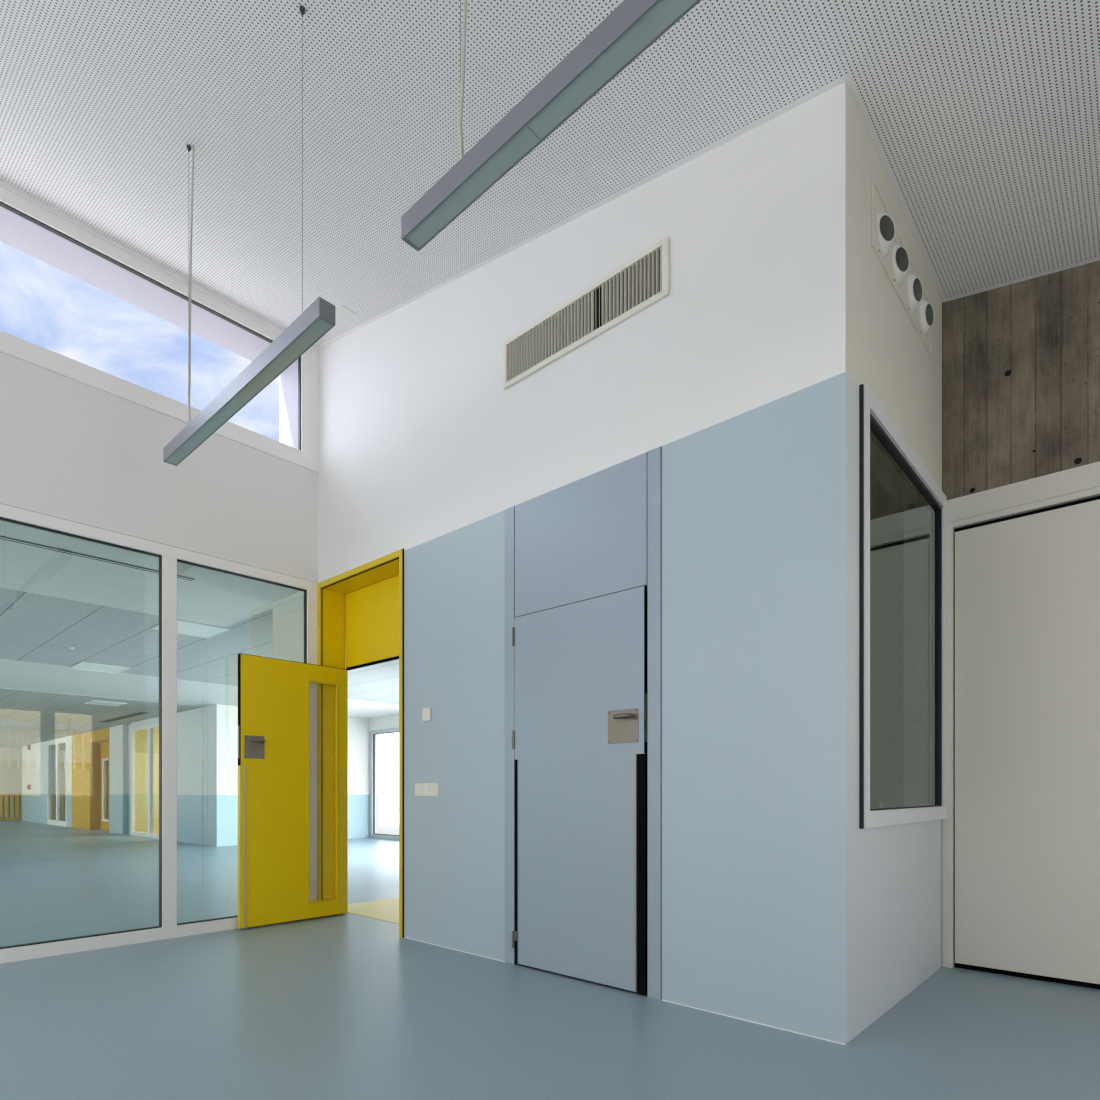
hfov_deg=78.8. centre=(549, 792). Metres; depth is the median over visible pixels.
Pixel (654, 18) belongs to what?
diffuser
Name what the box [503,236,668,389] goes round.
air vent
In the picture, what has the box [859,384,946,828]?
window
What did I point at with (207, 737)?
wall
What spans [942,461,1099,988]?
door
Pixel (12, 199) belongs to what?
window
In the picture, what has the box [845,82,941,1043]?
wall
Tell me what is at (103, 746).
door
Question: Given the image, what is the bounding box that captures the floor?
[0,818,1099,1099]
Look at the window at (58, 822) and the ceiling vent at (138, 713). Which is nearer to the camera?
the ceiling vent at (138, 713)
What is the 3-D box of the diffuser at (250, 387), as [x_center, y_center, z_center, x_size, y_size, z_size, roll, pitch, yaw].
[-1.518,-1.873,3.229,0.569,0.004,0.060,0,0,42]
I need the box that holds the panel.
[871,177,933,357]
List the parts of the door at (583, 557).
handle plate, lever handle, edge trim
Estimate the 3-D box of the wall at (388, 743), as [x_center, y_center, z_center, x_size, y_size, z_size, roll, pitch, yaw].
[0.964,-1.200,17.465,26.000,4.700,0.200,0,0,42]
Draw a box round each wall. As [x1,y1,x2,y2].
[0,206,317,582]
[0,704,398,846]
[135,727,158,833]
[318,83,844,1043]
[378,732,398,823]
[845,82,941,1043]
[870,472,903,808]
[942,260,1099,499]
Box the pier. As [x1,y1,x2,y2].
[273,591,302,662]
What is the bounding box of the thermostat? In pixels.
[422,708,430,720]
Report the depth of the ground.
19.89 m
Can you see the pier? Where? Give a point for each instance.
(287, 611)
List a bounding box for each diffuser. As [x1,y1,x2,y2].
[166,424,216,464]
[206,377,267,427]
[256,318,331,382]
[406,125,539,247]
[527,0,696,139]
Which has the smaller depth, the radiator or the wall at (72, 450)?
the wall at (72, 450)
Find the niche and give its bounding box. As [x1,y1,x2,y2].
[72,727,109,831]
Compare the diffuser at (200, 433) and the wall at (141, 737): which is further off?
the wall at (141, 737)
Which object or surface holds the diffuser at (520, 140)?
attached to the pendant lamp at (633, 26)
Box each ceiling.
[0,0,1099,348]
[0,520,396,626]
[0,587,398,704]
[0,659,398,749]
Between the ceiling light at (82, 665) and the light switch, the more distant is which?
the ceiling light at (82, 665)
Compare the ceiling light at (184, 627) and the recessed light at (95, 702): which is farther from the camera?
the recessed light at (95, 702)
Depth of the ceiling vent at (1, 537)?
4.82 m
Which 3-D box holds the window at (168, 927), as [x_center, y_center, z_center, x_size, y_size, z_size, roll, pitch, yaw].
[-3.746,-0.361,3.752,0.076,2.822,5.239,0,0,42]
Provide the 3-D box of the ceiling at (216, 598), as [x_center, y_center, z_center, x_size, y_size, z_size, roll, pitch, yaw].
[-2.402,-1.760,5.678,3.120,0.100,12.200,0,0,42]
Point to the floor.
(345, 1006)
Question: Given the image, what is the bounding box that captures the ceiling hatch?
[335,306,356,325]
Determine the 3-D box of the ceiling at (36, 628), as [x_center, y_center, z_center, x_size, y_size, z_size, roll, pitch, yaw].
[-4.282,-1.760,7.378,5.650,0.100,12.200,0,0,42]
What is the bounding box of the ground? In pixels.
[378,823,398,834]
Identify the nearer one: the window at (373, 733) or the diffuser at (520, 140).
the diffuser at (520, 140)
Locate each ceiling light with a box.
[70,662,129,673]
[151,619,230,638]
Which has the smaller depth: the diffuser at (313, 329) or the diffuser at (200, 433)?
the diffuser at (313, 329)
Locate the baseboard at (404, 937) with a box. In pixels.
[404,937,845,1044]
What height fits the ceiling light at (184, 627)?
0.012 m
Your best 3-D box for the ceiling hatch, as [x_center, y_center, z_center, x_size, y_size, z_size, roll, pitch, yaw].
[-1.607,-3.627,5.102,0.300,0.061,0.123,0,0,42]
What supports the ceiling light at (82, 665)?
attached to the ceiling at (36, 628)
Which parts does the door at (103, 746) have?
glazing frame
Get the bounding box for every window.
[0,181,318,472]
[0,504,316,963]
[47,739,66,826]
[131,723,158,838]
[370,727,398,839]
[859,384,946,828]
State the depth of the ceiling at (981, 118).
3.17 m
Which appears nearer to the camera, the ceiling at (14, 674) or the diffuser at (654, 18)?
the diffuser at (654, 18)
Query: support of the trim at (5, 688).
attached to the wall at (207, 737)
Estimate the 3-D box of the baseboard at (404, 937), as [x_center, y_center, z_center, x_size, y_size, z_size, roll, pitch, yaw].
[0.090,1.048,3.822,3.078,0.004,0.013,0,0,42]
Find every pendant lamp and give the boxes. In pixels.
[163,5,334,465]
[401,0,700,250]
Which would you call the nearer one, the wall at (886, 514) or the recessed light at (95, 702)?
the wall at (886, 514)
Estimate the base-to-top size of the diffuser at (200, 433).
0.004 m
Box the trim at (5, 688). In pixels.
[5,688,206,706]
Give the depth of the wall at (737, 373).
3.29 m
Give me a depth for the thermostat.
4.65 m
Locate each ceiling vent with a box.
[0,535,193,580]
[101,712,146,722]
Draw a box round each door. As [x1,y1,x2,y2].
[100,742,107,829]
[238,549,403,937]
[505,447,661,999]
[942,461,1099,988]
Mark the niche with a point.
(85, 746)
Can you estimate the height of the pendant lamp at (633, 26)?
1.208 m
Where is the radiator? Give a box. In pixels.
[0,794,21,819]
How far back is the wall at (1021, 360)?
3.78 m
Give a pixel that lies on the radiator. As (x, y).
(6, 796)
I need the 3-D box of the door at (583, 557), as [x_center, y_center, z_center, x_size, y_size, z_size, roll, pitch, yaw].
[0.133,-0.350,3.757,1.129,2.800,0.122,0,0,42]
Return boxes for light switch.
[415,783,438,795]
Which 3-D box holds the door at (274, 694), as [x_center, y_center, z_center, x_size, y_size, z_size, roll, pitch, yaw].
[-1.661,-0.357,5.097,1.223,2.815,0.945,0,0,42]
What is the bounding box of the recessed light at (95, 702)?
[84,700,126,705]
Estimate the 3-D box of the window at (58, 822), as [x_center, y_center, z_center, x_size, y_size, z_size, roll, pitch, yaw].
[-15.693,-0.300,21.373,2.450,2.700,0.070,0,0,42]
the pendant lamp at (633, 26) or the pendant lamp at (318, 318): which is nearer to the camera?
the pendant lamp at (633, 26)

